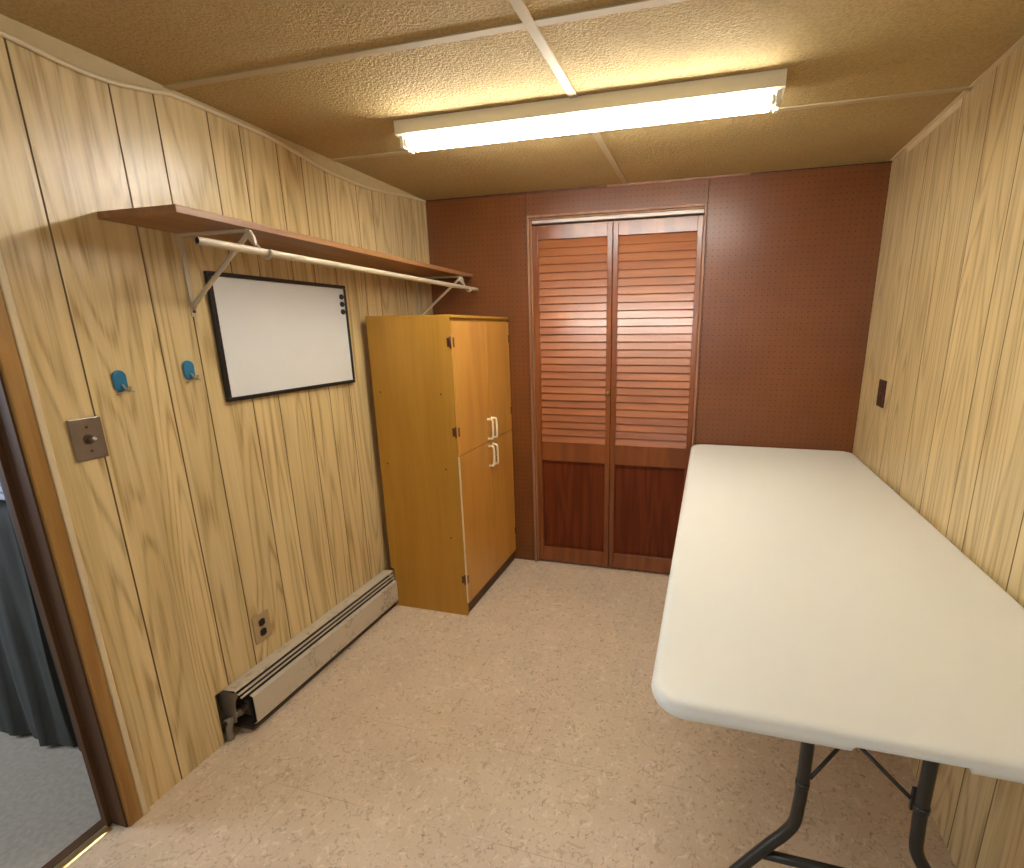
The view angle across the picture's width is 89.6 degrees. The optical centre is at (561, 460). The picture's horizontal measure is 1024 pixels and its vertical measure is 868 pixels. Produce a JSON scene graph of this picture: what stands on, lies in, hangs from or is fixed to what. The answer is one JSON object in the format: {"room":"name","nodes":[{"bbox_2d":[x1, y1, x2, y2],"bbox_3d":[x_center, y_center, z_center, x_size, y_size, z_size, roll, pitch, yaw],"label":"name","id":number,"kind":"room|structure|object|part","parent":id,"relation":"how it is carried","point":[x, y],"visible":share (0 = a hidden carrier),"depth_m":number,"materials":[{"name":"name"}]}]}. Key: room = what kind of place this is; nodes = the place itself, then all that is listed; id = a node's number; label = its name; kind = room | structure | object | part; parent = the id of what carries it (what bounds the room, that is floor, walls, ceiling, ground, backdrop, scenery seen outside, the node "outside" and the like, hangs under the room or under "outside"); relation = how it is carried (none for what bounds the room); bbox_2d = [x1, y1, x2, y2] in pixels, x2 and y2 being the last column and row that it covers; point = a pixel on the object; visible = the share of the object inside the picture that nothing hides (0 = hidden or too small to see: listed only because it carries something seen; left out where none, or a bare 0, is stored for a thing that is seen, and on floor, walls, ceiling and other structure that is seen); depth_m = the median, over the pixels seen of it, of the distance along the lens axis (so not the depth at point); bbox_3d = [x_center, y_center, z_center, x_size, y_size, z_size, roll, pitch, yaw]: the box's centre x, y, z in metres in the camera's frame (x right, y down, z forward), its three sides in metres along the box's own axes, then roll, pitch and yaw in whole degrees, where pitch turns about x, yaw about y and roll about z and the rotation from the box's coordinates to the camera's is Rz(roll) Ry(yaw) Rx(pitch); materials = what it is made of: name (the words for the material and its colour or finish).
{"room":"utility room","nodes":[
{"label":"utility room","id":0,"kind":"room"},
{"bbox_2d":[0,478,80,750],"bbox_3d":[-2.445,-0.050,1.196,2.208,2.202,3.950,3,15,15],"label":"wall","id":1,"kind":"structure","parent":0,"point":[0,478],"depth_m":1.55,"materials":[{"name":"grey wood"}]},
{"bbox_2d":[41,819,104,867],"bbox_3d":[-1.391,1.109,1.061,0.028,0.004,0.811,3,15,15],"label":"trim","id":2,"kind":"structure","parent":1,"relation":"attached to","point":[64,853],"depth_m":1.37,"materials":[{"name":"brown wood"}]},
{"bbox_2d":[53,826,111,867],"bbox_3d":[-1.364,1.110,1.046,0.032,0.006,0.798,3,15,15],"label":"trim","id":3,"kind":"structure","parent":1,"relation":"attached to","point":[104,830],"depth_m":1.36,"materials":[{"name":"gold metal"}]},
{"bbox_2d":[0,36,431,807],"bbox_3d":[-1.001,-0.188,2.062,0.090,2.005,1.860,3,15,15],"label":"wall","id":4,"kind":"structure","parent":0,"point":[204,514],"depth_m":1.50,"materials":[{"name":"brown wood"}]},
{"bbox_2d":[66,416,108,462],"bbox_3d":[-1.168,-0.053,1.272,0.023,0.105,0.072,3,15,15],"label":"light switch","id":5,"kind":"object","parent":4,"relation":"attached to","point":[87,437],"visible":1,"depth_m":1.27,"materials":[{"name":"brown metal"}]},
{"bbox_2d":[111,370,134,394],"bbox_3d":[-1.138,-0.203,1.339,0.028,0.064,0.047,3,15,15],"label":"hook","id":6,"kind":"object","parent":4,"relation":"attached to","point":[119,379],"visible":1,"depth_m":1.33,"materials":[{"name":"blue plastic"}]},
{"bbox_2d":[182,360,200,382],"bbox_3d":[-1.086,-0.262,1.514,0.028,0.064,0.047,3,15,15],"label":"hook","id":7,"kind":"object","parent":4,"relation":"attached to","point":[188,366],"visible":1,"depth_m":1.51,"materials":[{"name":"blue plastic"}]},
{"bbox_2d":[0,14,422,199],"bbox_3d":[-0.965,-1.100,1.814,0.003,0.056,1.845,3,15,15],"label":"trim","id":8,"kind":"structure","parent":4,"relation":"attached to","point":[71,54],"depth_m":1.28,"materials":[{"name":"beige wood"}]},
{"bbox_2d":[0,30,425,202],"bbox_3d":[-0.961,-1.096,1.814,0.013,0.061,1.846,3,15,15],"label":"trim","id":9,"kind":"structure","parent":4,"relation":"attached to","point":[3,34],"depth_m":1.41,"materials":[{"name":"beige wood"}]},
{"bbox_2d":[177,228,272,316],"bbox_3d":[-0.945,-0.528,1.459,0.300,0.228,0.031,3,15,15],"label":"shelf bracket","id":10,"kind":"object","parent":4,"relation":"attached to","point":[248,234],"visible":0.93,"depth_m":1.46,"materials":[{"name":"white metal"}]},
{"bbox_3d":[-0.973,-0.543,1.456,0.244,0.196,0.016,3,15,15],"label":"angle arm","id":11,"kind":"part","parent":10,"relation":"part of","materials":[{"name":"beige paint"}]},
{"bbox_2d":[193,236,477,291],"bbox_3d":[-0.660,-0.710,1.959,0.020,0.033,1.570,3,15,15],"label":"closet rod","id":12,"kind":"object","parent":10,"relation":"attached to","point":[203,241],"visible":1,"depth_m":1.57,"materials":[{"name":"beige paint"}]},
{"bbox_2d":[251,609,271,644],"bbox_3d":[-1.065,0.592,1.823,0.006,0.104,0.070,3,15,15],"label":"wall outlet","id":13,"kind":"object","parent":4,"relation":"attached to","point":[261,624],"visible":1,"depth_m":1.82,"materials":[{"name":"beige plastic"}]},
{"bbox_2d":[259,618,264,625],"bbox_3d":[-1.063,0.573,1.817,0.002,0.027,0.025,3,15,15],"label":"receptacle","id":14,"kind":"object","parent":13,"relation":"attached to","point":[261,620],"depth_m":1.82,"materials":[{"name":"black plastic"}]},
{"bbox_2d":[260,628,266,635],"bbox_3d":[-1.062,0.610,1.827,0.002,0.027,0.025,3,15,15],"label":"receptacle","id":15,"kind":"object","parent":13,"relation":"attached to","point":[263,631],"depth_m":1.83,"materials":[{"name":"black plastic"}]},
{"bbox_2d":[203,271,355,401],"bbox_3d":[-0.982,-0.452,1.874,0.015,0.395,0.622,3,15,15],"label":"whiteboard","id":16,"kind":"object","parent":4,"relation":"attached to","point":[274,336],"visible":1,"depth_m":1.80,"materials":[{"name":"white plastic"}]},
{"bbox_2d":[97,204,472,278],"bbox_3d":[-0.807,-0.787,1.983,0.253,0.030,1.607,3,15,15],"label":"wall shelf","id":17,"kind":"object","parent":4,"relation":"attached to","point":[174,218],"visible":0.86,"depth_m":1.54,"materials":[{"name":"brown wood"}]},
{"bbox_2d":[215,570,398,741],"bbox_3d":[-0.987,0.736,2.110,0.117,0.190,0.912,3,15,15],"label":"baseboard heater","id":18,"kind":"object","parent":4,"relation":"attached to","point":[251,699],"visible":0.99,"depth_m":1.95,"materials":[{"name":"grey metal"}]},
{"bbox_3d":[-1.019,0.732,2.125,0.048,0.168,0.901,3,15,15],"label":"plate","id":19,"kind":"part","parent":18,"relation":"part of","materials":[{"name":"grey metal"}]},
{"bbox_3d":[-0.985,0.814,2.164,0.095,0.012,0.849,3,15,15],"label":"plate","id":20,"kind":"part","parent":18,"relation":"part of","materials":[{"name":"beige metal"}]},
{"bbox_3d":[-0.929,0.744,2.132,0.016,0.116,0.845,3,15,15],"label":"panel","id":21,"kind":"part","parent":18,"relation":"part of","materials":[{"name":"beige metal"}]},
{"bbox_2d":[425,203,432,314],"bbox_3d":[-0.704,-0.396,2.917,0.003,1.974,0.005,3,15,15],"label":"trim","id":22,"kind":"structure","parent":4,"relation":"attached to","point":[425,203],"depth_m":2.73,"materials":[{"name":"brown wood"}]},
{"bbox_2d":[417,276,471,314],"bbox_3d":[-0.602,-0.825,2.641,0.300,0.228,0.031,3,15,15],"label":"shelf bracket","id":23,"kind":"object","parent":4,"relation":"attached to","point":[460,278],"visible":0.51,"depth_m":2.62,"materials":[{"name":"white metal"}]},
{"bbox_2d":[0,558,955,867],"bbox_3d":[-1.193,1.006,1.557,4.549,0.050,4.587,3,15,15],"label":"floor","id":24,"kind":"structure","parent":0,"point":[528,728],"depth_m":1.58,"materials":[{"name":"plastic"}]},
{"bbox_2d":[0,500,77,746],"bbox_3d":[-1.934,0.446,1.943,0.853,0.832,0.603,3,15,15],"label":"curtain","id":25,"kind":"object","parent":24,"relation":"on","point":[32,700],"visible":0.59,"depth_m":1.63,"materials":[{"name":"grey fabric"}]},
{"bbox_2d":[0,484,4,499],"bbox_3d":[-1.736,0.046,1.643,0.345,0.086,0.220,3,15,15],"label":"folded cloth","id":26,"kind":"object","parent":25,"relation":"on","point":[2,497],"visible":0.02,"depth_m":1.52,"materials":[{"name":"white fabric"}]},
{"bbox_2d":[365,315,515,615],"bbox_3d":[-0.542,-0.015,2.620,0.439,1.383,0.649,3,15,15],"label":"cabinet","id":27,"kind":"object","parent":24,"relation":"on","point":[441,383],"visible":0.99,"depth_m":2.36,"materials":[{"name":"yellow wood"}]},
{"bbox_3d":[-0.410,-0.336,2.337,0.009,0.571,0.335,3,15,15],"label":"door","id":28,"kind":"part","parent":27,"relation":"part of","materials":[{"name":"brown wood"}]},
{"bbox_3d":[-0.404,0.290,2.499,0.009,0.714,0.335,3,15,15],"label":"door","id":29,"kind":"part","parent":27,"relation":"part of","materials":[{"name":"brown wood"}]},
{"bbox_3d":[-0.349,-0.152,2.524,0.033,0.112,0.016,3,15,15],"label":"handle","id":30,"kind":"part","parent":27,"relation":"part of","materials":[{"name":"beige plastic"}]},
{"bbox_3d":[-0.348,-0.021,2.558,0.033,0.116,0.016,3,15,15],"label":"handle","id":31,"kind":"part","parent":27,"relation":"part of","materials":[{"name":"beige plastic"}]},
{"bbox_3d":[-0.337,-0.164,2.567,0.033,0.112,0.016,3,15,15],"label":"handle","id":32,"kind":"part","parent":27,"relation":"part of","materials":[{"name":"beige plastic"}]},
{"bbox_3d":[-0.335,-0.032,2.602,0.033,0.116,0.016,3,15,15],"label":"handle","id":33,"kind":"part","parent":27,"relation":"part of","materials":[{"name":"beige plastic"}]},
{"bbox_3d":[-0.324,-0.414,2.633,0.009,0.571,0.295,3,15,15],"label":"door","id":34,"kind":"part","parent":27,"relation":"part of","materials":[{"name":"brown wood"}]},
{"bbox_3d":[-0.318,0.212,2.795,0.009,0.714,0.295,3,15,15],"label":"door","id":35,"kind":"part","parent":27,"relation":"part of","materials":[{"name":"brown wood"}]},
{"bbox_2d":[651,444,1023,867],"bbox_3d":[0.749,0.535,1.699,0.729,0.759,1.916,3,15,15],"label":"folding table","id":36,"kind":"object","parent":24,"relation":"on","point":[808,602],"visible":1,"depth_m":1.03,"materials":[{"name":"white plastic"}]},
{"bbox_3d":[0.414,0.703,1.096,0.202,0.704,0.028,3,15,15],"label":"leg","id":37,"kind":"part","parent":36,"relation":"part of","materials":[{"name":"grey metal"}]},
{"bbox_3d":[0.790,0.726,0.993,0.202,0.704,0.028,3,15,15],"label":"leg","id":38,"kind":"part","parent":36,"relation":"part of","materials":[{"name":"grey metal"}]},
{"bbox_2d":[0,0,1023,199],"bbox_3d":[-0.154,-0.890,0.759,2.349,0.050,4.587,3,15,15],"label":"ceiling","id":39,"kind":"structure","parent":0,"point":[830,50],"depth_m":1.31,"materials":[{"name":"tile"}]},
{"bbox_2d":[162,0,973,183],"bbox_3d":[-0.215,-0.808,0.556,2.149,0.005,3.937,3,15,15],"label":"trim","id":40,"kind":"structure","parent":39,"relation":"attached to","point":[527,22],"depth_m":1.26,"materials":[{"name":"white metal"}]},
{"bbox_2d":[393,68,786,153],"bbox_3d":[0.036,-1.028,1.542,1.170,0.075,0.100,3,15,15],"label":"ceiling light","id":41,"kind":"object","parent":39,"relation":"attached to","point":[757,92],"visible":1,"depth_m":1.49,"materials":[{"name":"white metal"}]},
{"bbox_2d":[426,163,891,560],"bbox_3d":[0.399,-0.411,2.874,2.329,2.005,0.520,3,15,15],"label":"wall","id":42,"kind":"structure","parent":0,"point":[792,257],"depth_m":2.39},
{"bbox_2d":[526,203,707,561],"bbox_3d":[0.262,-0.295,2.706,0.865,1.865,0.104,3,15,15],"label":"trim","id":43,"kind":"structure","parent":42,"relation":"attached to","point":[698,205],"depth_m":2.56,"materials":[{"name":"brown wood"}]},
{"bbox_2d":[532,209,703,573],"bbox_3d":[0.259,-0.282,2.678,0.828,1.831,0.051,3,15,15],"label":"door","id":44,"kind":"structure","parent":42,"relation":"in","point":[616,303],"depth_m":2.65,"materials":[{"name":"brown wood"}]},
{"bbox_3d":[0.065,0.255,2.883,0.355,0.519,0.016,3,15,15],"label":"panel","id":45,"kind":"part","parent":44,"relation":"part of","materials":[{"name":"brown wood"}]},
{"bbox_3d":[0.464,0.280,2.773,0.368,0.519,0.016,3,15,15],"label":"panel","id":46,"kind":"part","parent":44,"relation":"part of","materials":[{"name":"brown wood"}]},
{"bbox_2d":[425,161,891,201],"bbox_3d":[0.318,-1.284,2.386,2.149,0.008,0.008,3,15,15],"label":"trim","id":47,"kind":"structure","parent":42,"relation":"attached to","point":[600,186],"depth_m":2.46,"materials":[{"name":"brown wood"}]},
{"bbox_2d":[607,173,749,186],"bbox_3d":[0.518,-1.272,2.331,0.635,0.007,0.008,3,15,15],"label":"trim","id":48,"kind":"structure","parent":42,"relation":"attached to","point":[742,174],"depth_m":2.32,"materials":[{"name":"brown wood"}]},
{"bbox_2d":[852,43,1023,867],"bbox_3d":[0.872,0.196,0.502,0.090,2.005,3.937,3,15,15],"label":"wall","id":49,"kind":"structure","parent":0,"point":[946,335],"depth_m":1.40,"materials":[{"name":"brown wood"}]},
{"bbox_2d":[876,379,886,407],"bbox_3d":[1.277,-0.267,2.053,0.006,0.107,0.085,3,15,15],"label":"wall outlet","id":50,"kind":"object","parent":49,"relation":"attached to","point":[882,383],"visible":1,"depth_m":2.04,"materials":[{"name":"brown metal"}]},
{"bbox_2d":[890,35,1023,160],"bbox_3d":[0.809,-0.733,0.263,0.014,0.024,3.910,3,15,15],"label":"trim","id":51,"kind":"structure","parent":49,"relation":"attached to","point":[952,107],"depth_m":1.58,"materials":[{"name":"beige wood"}]},
{"bbox_3d":[-1.537,0.291,0.230,0.093,2.005,2.077,3,15,15],"label":"wall","id":52,"kind":"structure","parent":0,"visible":0},
{"bbox_2d":[0,371,127,827],"bbox_3d":[-1.369,0.192,0.815,0.097,1.900,0.846,3,15,15],"label":"door frame","id":53,"kind":"structure","parent":52,"relation":"attached to","point":[14,473],"depth_m":1.26,"materials":[{"name":"brown wood"}]},
{"bbox_2d":[0,251,148,826],"bbox_3d":[-1.321,0.190,0.793,0.012,1.914,0.903,3,15,15],"label":"trim","id":54,"kind":"structure","parent":52,"relation":"attached to","point":[11,369],"depth_m":1.23,"materials":[{"name":"brown wood"}]}
]}

